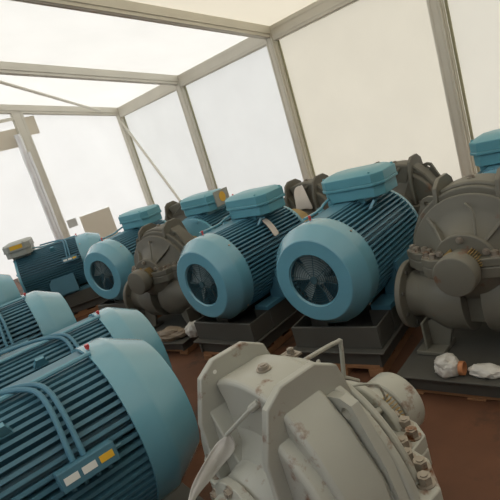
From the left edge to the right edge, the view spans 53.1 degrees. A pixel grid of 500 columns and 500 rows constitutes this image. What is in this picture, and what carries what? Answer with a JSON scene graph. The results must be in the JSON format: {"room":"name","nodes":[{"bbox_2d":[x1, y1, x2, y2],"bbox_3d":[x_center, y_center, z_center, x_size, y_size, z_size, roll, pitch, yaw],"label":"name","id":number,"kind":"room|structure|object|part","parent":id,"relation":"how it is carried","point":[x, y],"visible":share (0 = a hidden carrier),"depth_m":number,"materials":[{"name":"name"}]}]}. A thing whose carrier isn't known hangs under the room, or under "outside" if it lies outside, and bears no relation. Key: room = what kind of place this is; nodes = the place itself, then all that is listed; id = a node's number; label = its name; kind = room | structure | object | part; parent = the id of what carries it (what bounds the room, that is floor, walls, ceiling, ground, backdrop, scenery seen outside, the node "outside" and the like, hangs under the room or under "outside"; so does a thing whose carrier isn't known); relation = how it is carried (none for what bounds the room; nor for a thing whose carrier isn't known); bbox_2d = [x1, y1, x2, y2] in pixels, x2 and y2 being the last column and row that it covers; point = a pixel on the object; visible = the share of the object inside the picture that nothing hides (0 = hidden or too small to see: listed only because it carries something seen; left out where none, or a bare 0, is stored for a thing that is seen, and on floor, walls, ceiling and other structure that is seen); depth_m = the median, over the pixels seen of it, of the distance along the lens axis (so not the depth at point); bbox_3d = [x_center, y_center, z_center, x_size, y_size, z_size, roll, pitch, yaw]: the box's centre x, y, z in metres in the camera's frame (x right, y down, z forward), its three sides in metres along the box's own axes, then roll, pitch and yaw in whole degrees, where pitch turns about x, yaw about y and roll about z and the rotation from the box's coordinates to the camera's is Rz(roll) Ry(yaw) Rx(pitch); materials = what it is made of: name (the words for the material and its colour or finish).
{"room":"industrial storage tent","nodes":[
{"label":"industrial storage tent","id":0,"kind":"room"},
{"bbox_2d":[0,114,146,279],"bbox_3d":[-8.637,-0.306,8.895,15.000,4.835,0.001,-27,16,-37],"label":"wall","id":1,"kind":"structure","parent":0,"point":[87,163],"depth_m":12.40,"materials":[{"name":"fabric"}]},
{"bbox_2d":[0,117,13,122],"bbox_3d":[-6.343,-2.571,10.769,2.560,0.070,0.060,-27,16,-37],"label":"trim","id":2,"kind":"structure","parent":1,"relation":"attached to","point":[11,118],"depth_m":11.40,"materials":[{"name":"metal"}]},
{"bbox_2d":[0,116,39,150],"bbox_3d":[-5.442,-2.700,11.594,1.110,0.620,0.010,-27,16,-37],"label":"fabric patch","id":3,"kind":"object","parent":1,"relation":"attached to","point":[7,140],"visible":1,"depth_m":11.55,"materials":[{"name":"beige fabric"}]},
{"bbox_2d":[14,134,63,239],"bbox_3d":[-4.943,-1.425,11.764,0.210,2.647,0.153,-17,13,0],"label":"plastic sheet","id":4,"kind":"object","parent":1,"relation":"attached to","point":[29,163],"visible":0.99,"depth_m":11.72,"materials":[{"name":"plastic"}]},
{"bbox_2d":[10,111,70,238],"bbox_3d":[-4.922,-1.541,11.964,0.272,3.658,0.142,-27,16,-37],"label":"trim","id":5,"kind":"structure","parent":1,"relation":"attached to","point":[19,122],"depth_m":11.82,"materials":[{"name":"metal"}]},
{"bbox_2d":[0,104,118,115],"bbox_3d":[-6.360,-3.063,10.793,7.563,1.832,0.162,-27,16,-37],"label":"trim","id":6,"kind":"structure","parent":1,"relation":"attached to","point":[4,108],"depth_m":12.12,"materials":[{"name":"metal"}]},
{"bbox_2d":[67,218,77,227],"bbox_3d":[-4.409,-0.669,12.413,0.240,0.200,0.012,-27,16,-37],"label":"notice sheet","id":7,"kind":"object","parent":1,"relation":"attached to","point":[71,223],"visible":1,"depth_m":12.41,"materials":[{"name":"grey paper"}]},
{"bbox_2d":[79,207,117,239],"bbox_3d":[-3.866,-0.611,12.868,0.840,0.780,0.012,-27,16,-37],"label":"sheet","id":8,"kind":"object","parent":1,"relation":"attached to","point":[101,221],"visible":0.64,"depth_m":12.88,"materials":[{"name":"beige paper"}]},
{"bbox_2d":[0,0,316,107],"bbox_3d":[-3.505,-3.238,7.376,7.570,1.650,8.910,-27,16,-37],"label":"ceiling","id":9,"kind":"structure","parent":0,"point":[29,33],"depth_m":8.55,"materials":[{"name":"fabric"}]},
{"bbox_2d":[14,279,499,499],"bbox_3d":[-2.259,1.835,2.681,15.600,0.100,18.120,-27,16,-37],"label":"floor","id":10,"kind":"structure","parent":0,"point":[462,434],"depth_m":2.40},
{"bbox_2d":[73,304,99,317],"bbox_3d":[-2.462,0.859,6.716,1.520,0.070,0.570,-20,13,-14],"label":"wooden pallet","id":11,"kind":"object","parent":10,"relation":"on","point":[94,308],"visible":0.06,"depth_m":6.52,"materials":[{"name":"brown wood"}]},
{"bbox_2d":[64,282,107,313],"bbox_3d":[-2.514,0.708,6.678,1.510,0.258,0.650,-20,13,-14],"label":"base frame","id":12,"kind":"object","parent":11,"relation":"on","point":[86,298],"visible":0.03,"depth_m":6.46,"materials":[{"name":"grey metal"}]},
{"bbox_2d":[2,232,100,296],"bbox_3d":[-2.492,0.137,6.585,1.150,0.830,0.756,-20,13,-14],"label":"motor","id":13,"kind":"object","parent":12,"relation":"on","point":[57,266],"visible":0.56,"depth_m":6.33,"materials":[{"name":"blue paint"}]},
{"bbox_3d":[-2.957,-0.063,6.379,0.334,0.100,0.464,-20,13,-14],"label":"box lid","id":14,"kind":"part","parent":13,"relation":"part of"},
{"bbox_3d":[-2.506,0.735,6.685,1.510,0.012,0.650,-20,13,-14],"label":"deck plate","id":15,"kind":"part","parent":12,"relation":"part of","materials":[{"name":"grey metal"}]},
{"bbox_2d":[166,343,198,354],"bbox_3d":[-0.321,0.570,5.191,0.740,0.045,1.940,-8,16,36],"label":"wooden pallet","id":16,"kind":"object","parent":10,"relation":"on","point":[192,347],"visible":0.05,"depth_m":4.26,"materials":[{"name":"brown wood"}]},
{"bbox_2d":[155,314,203,350],"bbox_3d":[-0.373,0.421,5.147,0.790,0.283,2.000,-8,16,36],"label":"base frame","id":17,"kind":"object","parent":16,"relation":"on","point":[183,343],"visible":0.08,"depth_m":4.59,"materials":[{"name":"grey metal"}]},
{"bbox_2d":[123,218,201,328],"bbox_3d":[-0.762,0.213,4.649,0.853,0.938,0.800,-8,16,36],"label":"pump","id":18,"kind":"object","parent":17,"relation":"on","point":[152,288],"visible":0.66,"depth_m":4.43,"materials":[{"name":"paint"}]},
{"bbox_2d":[144,267,153,276],"bbox_3d":[-0.872,0.192,4.371,0.059,0.078,0.062,-8,16,36],"label":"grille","id":19,"kind":"object","parent":18,"relation":"attached to","point":[149,271],"depth_m":4.36,"materials":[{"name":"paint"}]},
{"bbox_3d":[-0.724,0.318,4.683,0.750,0.350,0.580,-8,16,36],"label":"casing","id":20,"kind":"part","parent":18,"relation":"part of","materials":[{"name":"grey metal"}]},
{"bbox_3d":[-0.833,-0.018,4.595,0.750,0.377,0.560,-8,16,36],"label":"casing","id":21,"kind":"part","parent":18,"relation":"part of","materials":[{"name":"grey metal"}]},
{"bbox_3d":[-0.616,-0.047,4.459,0.185,0.277,0.028,-8,16,36],"label":"eye plate","id":22,"kind":"part","parent":18,"relation":"part of","materials":[{"name":"grey metal"}]},
{"bbox_2d":[157,326,186,341],"bbox_3d":[-0.681,0.716,4.313,0.308,0.109,0.154,-12,14,21],"label":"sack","id":23,"kind":"object","parent":17,"relation":"on","point":[170,333],"visible":0.92,"depth_m":4.25,"materials":[{"name":"beige fabric"}]},
{"bbox_2d":[185,321,197,337],"bbox_3d":[-0.481,0.662,4.231,0.145,0.130,0.120,-25,15,-31],"label":"parcel","id":24,"kind":"object","parent":17,"relation":"on","point":[190,330],"visible":0.69,"depth_m":4.19,"materials":[{"name":"plastic"}]},
{"bbox_2d":[180,187,232,236],"bbox_3d":[-0.313,-0.246,5.357,0.714,0.830,1.050,-8,16,36],"label":"motor","id":25,"kind":"object","parent":17,"relation":"on","point":[203,210],"visible":0.27,"depth_m":4.95,"materials":[{"name":"paint"}]},
{"bbox_3d":[-0.479,-0.525,5.096,0.464,0.100,0.334,-8,16,36],"label":"box lid","id":26,"kind":"part","parent":25,"relation":"part of","materials":[{"name":"paint"}]},
{"bbox_3d":[-0.280,-0.528,4.962,0.014,0.150,0.230,-8,16,36],"label":"plate","id":27,"kind":"part","parent":25,"relation":"part of","materials":[{"name":"grey metal"}]},
{"bbox_2d":[203,324,294,359],"bbox_3d":[0.478,0.455,4.575,0.570,0.070,2.120,-6,17,42],"label":"wooden pallet","id":28,"kind":"object","parent":10,"relation":"on","point":[207,354],"visible":0.06,"depth_m":3.90,"materials":[{"name":"brown wood"}]},
{"bbox_2d":[193,289,312,351],"bbox_3d":[0.431,0.302,4.539,0.650,0.258,2.160,-6,17,42],"label":"base frame","id":29,"kind":"object","parent":28,"relation":"on","point":[265,327],"visible":0.28,"depth_m":3.83,"materials":[{"name":"grey metal"}]},
{"bbox_2d":[177,184,303,319],"bbox_3d":[-0.044,-0.009,3.994,0.714,0.830,1.050,-4,18,45],"label":"motor","id":30,"kind":"object","parent":29,"relation":"on","point":[222,271],"visible":0.92,"depth_m":3.72,"materials":[{"name":"teal paint"}]},
{"bbox_3d":[0.030,-0.422,3.993,0.464,0.100,0.334,-4,18,45],"label":"box lid","id":31,"kind":"part","parent":30,"relation":"part of","materials":[{"name":"paint"}]},
{"bbox_2d":[262,219,278,235],"bbox_3d":[0.161,-0.178,3.838,0.064,0.133,0.116,-25,15,-30],"label":"paper tag","id":32,"kind":"object","parent":30,"relation":"attached to","point":[267,222],"visible":1,"depth_m":3.83,"materials":[{"name":"beige paper"}]},
{"bbox_2d":[292,209,308,221],"bbox_3d":[0.409,-0.013,4.448,0.510,0.681,0.200,-4,18,45],"label":"guard","id":33,"kind":"object","parent":29,"relation":"on","point":[302,214],"visible":0.1,"depth_m":4.33,"materials":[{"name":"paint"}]},
{"bbox_2d":[284,173,328,217],"bbox_3d":[0.686,-0.281,4.744,0.853,0.890,0.800,-4,18,45],"label":"pump","id":34,"kind":"object","parent":29,"relation":"on","point":[313,188],"visible":0.18,"depth_m":4.50,"materials":[{"name":"paint"}]},
{"bbox_2d":[294,185,312,209],"bbox_3d":[0.473,-0.471,4.497,0.065,0.219,0.200,-28,17,-40],"label":"crumpled paper","id":35,"kind":"object","parent":34,"relation":"attached to","point":[302,201],"visible":0.95,"depth_m":4.50,"materials":[{"name":"white paper"}]},
{"bbox_2d":[333,327,414,376],"bbox_3d":[1.148,0.392,3.967,0.570,0.070,2.120,-7,16,37],"label":"wooden pallet","id":36,"kind":"object","parent":10,"relation":"on","point":[374,370],"visible":0.13,"depth_m":3.12,"materials":[{"name":"brown wood"}]},
{"bbox_2d":[291,287,408,366],"bbox_3d":[1.101,0.239,3.931,0.650,0.258,2.160,-7,16,37],"label":"base frame","id":37,"kind":"object","parent":36,"relation":"on","point":[371,337],"visible":0.31,"depth_m":3.13,"materials":[{"name":"grey metal"}]},
{"bbox_2d":[276,161,417,322],"bbox_3d":[0.662,-0.077,3.360,0.714,0.830,1.050,-6,17,41],"label":"motor","id":38,"kind":"object","parent":37,"relation":"on","point":[343,256],"visible":0.97,"depth_m":3.08,"materials":[{"name":"paint"}]},
{"bbox_3d":[0.729,-0.492,3.373,0.464,0.100,0.334,-6,17,41],"label":"box lid","id":39,"kind":"part","parent":38,"relation":"part of","materials":[{"name":"paint"}]},
{"bbox_2d":[376,153,439,213],"bbox_3d":[1.330,-0.344,4.167,0.853,0.890,0.800,-6,17,41],"label":"pump","id":40,"kind":"object","parent":37,"relation":"on","point":[415,179],"visible":0.23,"depth_m":3.87,"materials":[{"name":"paint"}]},
{"bbox_3d":[1.265,-0.552,4.119,0.750,0.377,0.560,-6,17,41],"label":"casing","id":41,"kind":"part","parent":40,"relation":"part of","materials":[{"name":"grey metal"}]},
{"bbox_3d":[1.452,-0.563,3.940,0.185,0.277,0.028,-6,17,41],"label":"eye plate","id":42,"kind":"part","parent":40,"relation":"part of","materials":[{"name":"grey metal"}]},
{"bbox_2d":[416,389,499,401],"bbox_3d":[1.724,0.409,3.232,0.740,0.030,1.940,-6,17,41],"label":"wooden pallet","id":43,"kind":"object","parent":10,"relation":"on","point":[470,397],"visible":0.14,"depth_m":2.58,"materials":[{"name":"brown wood"}]},
{"bbox_2d":[397,322,499,397],"bbox_3d":[1.671,0.259,3.189,0.790,0.298,2.000,-6,17,41],"label":"base frame","id":44,"kind":"object","parent":43,"relation":"on","point":[481,345],"visible":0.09,"depth_m":2.70,"materials":[{"name":"grey metal"}]},
{"bbox_2d":[394,167,499,355],"bbox_3d":[1.254,0.048,2.708,0.853,0.938,0.800,-5,18,44],"label":"pump","id":45,"kind":"object","parent":44,"relation":"on","point":[449,280],"visible":1,"depth_m":2.62,"materials":[{"name":"paint"}]},
{"bbox_3d":[1.009,-0.169,2.845,0.185,0.277,0.028,-5,18,44],"label":"eye plate","id":46,"kind":"part","parent":45,"relation":"part of","materials":[{"name":"grey metal"}]},
{"bbox_3d":[1.183,-0.183,2.654,0.750,0.377,0.560,-5,18,44],"label":"casing","id":47,"kind":"part","parent":45,"relation":"part of","materials":[{"name":"grey metal"}]},
{"bbox_3d":[1.294,0.153,2.741,0.750,0.350,0.580,-5,18,44],"label":"casing","id":48,"kind":"part","parent":45,"relation":"part of","materials":[{"name":"grey metal"}]},
{"bbox_2d":[467,248,482,265],"bbox_3d":[1.107,0.034,2.447,0.059,0.078,0.062,-5,18,44],"label":"spring","id":49,"kind":"object","parent":45,"relation":"attached to","point":[476,253],"depth_m":2.45,"materials":[{"name":"paint"}]},
{"bbox_2d":[434,352,466,378],"bbox_3d":[1.027,0.592,2.589,0.154,0.114,0.128,-6,17,42],"label":"parcel","id":50,"kind":"object","parent":44,"relation":"on","point":[446,365],"visible":1,"depth_m":2.56,"materials":[{"name":"plastic"}]},
{"bbox_2d":[468,363,499,378],"bbox_3d":[1.176,0.596,2.485,0.175,0.067,0.103,-12,14,21],"label":"parcel","id":51,"kind":"object","parent":44,"relation":"on","point":[483,370],"visible":1,"depth_m":2.46,"materials":[{"name":"plastic"}]},
{"bbox_2d":[469,129,499,173],"bbox_3d":[1.811,-0.423,3.326,0.714,0.830,1.050,-5,18,44],"label":"motor","id":52,"kind":"object","parent":44,"relation":"on","point":[485,148],"visible":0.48,"depth_m":3.06,"materials":[{"name":"paint"}]},
{"bbox_3d":[1.619,-0.697,3.077,0.464,0.100,0.334,-5,18,44],"label":"box lid","id":53,"kind":"part","parent":52,"relation":"part of","materials":[{"name":"paint"}]},
{"bbox_3d":[-0.856,0.487,6.191,0.570,0.070,2.120,-9,15,31],"label":"wooden pallet","id":54,"kind":"object","parent":10,"relation":"on","visible":0},
{"bbox_2d":[98,299,125,309],"bbox_3d":[-0.903,0.334,6.155,0.650,0.258,2.160,-9,15,31],"label":"base frame","id":55,"kind":"object","parent":54,"relation":"on","point":[108,303],"visible":0.05,"depth_m":5.38,"materials":[{"name":"grey metal"}]},
{"bbox_2d":[84,204,165,300],"bbox_3d":[-1.289,0.009,5.551,0.714,0.830,1.050,-8,15,35],"label":"motor","id":56,"kind":"object","parent":55,"relation":"on","point":[108,263],"visible":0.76,"depth_m":5.20,"materials":[{"name":"teal paint"}]},
{"bbox_3d":[-1.235,-0.406,5.583,0.464,0.100,0.334,-8,15,35],"label":"box lid","id":57,"kind":"part","parent":56,"relation":"part of","materials":[{"name":"paint"}]},
{"bbox_2d":[164,201,186,220],"bbox_3d":[-0.715,-0.246,6.431,0.853,0.890,0.800,-8,15,35],"label":"pump","id":58,"kind":"object","parent":55,"relation":"on","point":[173,208],"visible":0.08,"depth_m":6.26,"materials":[{"name":"paint"}]},
{"bbox_3d":[0.364,1.158,1.628,0.880,0.118,0.830,-25,15,-32],"label":"base frame","id":59,"kind":"object","parent":10,"relation":"on","visible":0},
{"bbox_2d":[197,338,442,499],"bbox_3d":[0.257,0.668,1.543,0.900,0.887,0.853,-25,15,-32],"label":"pump","id":60,"kind":"object","parent":59,"relation":"on","point":[300,428],"visible":0.98,"depth_m":1.27,"materials":[{"name":"paint"}]},
{"bbox_2d":[188,435,234,499],"bbox_3d":[-0.114,0.608,1.389,0.182,0.150,0.034,-21,13,-17],"label":"plastic bag","id":61,"kind":"object","parent":60,"relation":"hanging from","point":[224,448],"visible":1,"depth_m":1.40,"materials":[{"name":"white plastic"}]},
{"bbox_3d":[0.290,0.493,1.249,0.028,0.277,0.185,-25,15,-32],"label":"eye plate","id":62,"kind":"part","parent":60,"relation":"part of","materials":[{"name":"grey metal"}]},
{"bbox_2d":[383,394,404,415],"bbox_3d":[0.442,0.508,1.576,0.062,0.078,0.059,-25,15,-32],"label":"spring","id":63,"kind":"object","parent":60,"relation":"attached to","point":[392,400],"depth_m":1.59,"materials":[{"name":"paint"}]},
{"bbox_3d":[0.251,0.820,1.542,0.580,0.350,0.750,-25,15,-32],"label":"casing","id":64,"kind":"part","parent":60,"relation":"part of","materials":[{"name":"grey metal"}]},
{"bbox_3d":[-0.754,1.481,1.826,1.520,0.070,0.570,-26,15,-33],"label":"wooden pallet","id":65,"kind":"object","parent":10,"relation":"on","visible":0},
{"bbox_2d":[164,483,203,499],"bbox_3d":[-0.807,1.323,1.786,1.510,0.275,0.650,-26,15,-33],"label":"base frame","id":66,"kind":"object","parent":65,"relation":"on","point":[182,493],"visible":0.02,"depth_m":2.25,"materials":[{"name":"grey metal"}]},
{"bbox_2d":[0,338,199,499],"bbox_3d":[-0.884,0.780,1.699,1.350,0.840,0.756,-26,15,-33],"label":"motor","id":67,"kind":"object","parent":66,"relation":"on","point":[109,419],"visible":1,"depth_m":1.70,"materials":[{"name":"blue paint"}]},
{"bbox_3d":[-1.744,1.401,3.467,1.520,0.070,0.570,-24,15,-29],"label":"wooden pallet","id":68,"kind":"object","parent":10,"relation":"on","visible":0},
{"bbox_3d":[-1.794,1.254,3.430,1.510,0.250,0.650,-24,15,-29],"label":"base frame","id":69,"kind":"object","parent":68,"relation":"on","visible":0},
{"bbox_2d":[0,291,76,356],"bbox_3d":[-1.865,0.723,3.338,1.350,0.840,0.756,-24,15,-29],"label":"motor","id":70,"kind":"object","parent":69,"relation":"on","point":[36,314],"visible":0.48,"depth_m":3.35,"materials":[{"name":"teal paint"}]},
{"bbox_2d":[124,0,499,219],"bbox_3d":[0.834,-2.333,9.057,0.030,3.100,11.880,-27,16,-37],"label":"wall","id":71,"kind":"structure","parent":0,"point":[365,76],"depth_m":8.20,"materials":[{"name":"beige fabric"}]},
{"bbox_2d":[0,80,100,111],"bbox_3d":[-4.380,-3.258,10.410,0.063,0.892,4.739,-14,13,15],"label":"trim","id":72,"kind":"structure","parent":71,"relation":"attached to","point":[1,82],"depth_m":10.58,"materials":[{"name":"metal"}]},
{"bbox_2d":[0,61,178,85],"bbox_3d":[-4.451,-3.116,8.518,7.563,1.832,0.162,-27,16,-37],"label":"trim","id":73,"kind":"structure","parent":71,"relation":"attached to","point":[6,68],"depth_m":9.52,"materials":[{"name":"metal"}]},
{"bbox_2d":[116,113,154,205],"bbox_3d":[-3.038,-2.198,13.561,0.142,3.100,0.192,-27,16,-37],"label":"trim","id":74,"kind":"structure","parent":71,"relation":"attached to","point":[131,150],"depth_m":13.45,"materials":[{"name":"metal"}]},
{"bbox_2d":[10,0,270,39],"bbox_3d":[-2.542,-3.170,6.244,7.563,1.832,0.162,-27,16,-37],"label":"trim","id":75,"kind":"structure","parent":71,"relation":"attached to","point":[116,8],"depth_m":7.23,"materials":[{"name":"metal"}]},
{"bbox_2d":[121,122,180,200],"bbox_3d":[-2.481,-2.185,12.866,0.069,2.697,1.778,-27,16,-37],"label":"trim","id":76,"kind":"structure","parent":71,"relation":"attached to","point":[122,123],"depth_m":12.86,"materials":[{"name":"metal"}]},
{"bbox_2d":[175,82,217,190],"bbox_3d":[-1.129,-2.252,11.286,0.142,3.100,0.192,-27,16,-37],"label":"trim","id":77,"kind":"structure","parent":71,"relation":"attached to","point":[183,99],"depth_m":11.16,"materials":[{"name":"metal"}]},
{"bbox_2d":[265,34,315,180],"bbox_3d":[0.780,-2.306,9.012,0.142,3.100,0.192,-27,16,-37],"label":"trim","id":78,"kind":"structure","parent":71,"relation":"attached to","point":[273,49],"depth_m":8.90,"materials":[{"name":"metal"}]},
{"bbox_2d":[426,0,479,176],"bbox_3d":[2.689,-2.359,6.737,0.142,3.100,0.192,-27,16,-37],"label":"trim","id":79,"kind":"structure","parent":71,"relation":"attached to","point":[436,8],"depth_m":6.71,"materials":[{"name":"metal"}]},
{"bbox_3d":[7.526,-2.526,1.106,1.840,3.100,2.331,-17,13,0],"label":"wall","id":80,"kind":"structure","parent":0,"visible":0},
{"bbox_2d":[117,0,358,116],"bbox_3d":[2.264,-3.793,6.414,0.132,0.272,17.820,-27,16,-37],"label":"trim","id":81,"kind":"structure","parent":80,"relation":"attached to","point":[320,9],"depth_m":9.23,"materials":[{"name":"metal"}]},
{"bbox_3d":[-1.038,1.356,2.732,1.520,0.070,0.570,-25,15,-30],"label":"wooden pallet","id":82,"kind":"object","parent":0,"visible":0},
{"bbox_3d":[-1.075,1.251,2.705,1.510,0.160,0.650,-25,15,-30],"label":"base frame","id":83,"kind":"object","parent":82,"relation":"on","visible":0},
{"bbox_2d":[0,307,171,388],"bbox_3d":[-1.134,0.762,2.625,1.350,0.840,0.756,-25,15,-30],"label":"motor","id":84,"kind":"object","parent":83,"relation":"on","point":[31,356],"visible":0.3,"depth_m":2.64,"materials":[{"name":"teal paint"}]},
{"bbox_3d":[-2.906,1.365,5.145,1.520,0.070,0.570,-24,15,-29],"label":"wooden pallet","id":85,"kind":"object","parent":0,"visible":0},
{"bbox_3d":[-2.958,1.213,5.107,1.510,0.260,0.650,-24,15,-29],"label":"base frame","id":86,"kind":"object","parent":85,"relation":"on","visible":0},
{"bbox_2d":[0,274,20,305],"bbox_3d":[-3.030,0.677,5.014,1.350,0.840,0.756,-24,15,-29],"label":"motor","id":87,"kind":"object","parent":86,"relation":"on","point":[9,292],"visible":0.41,"depth_m":5.09,"materials":[{"name":"teal paint"}]}
]}

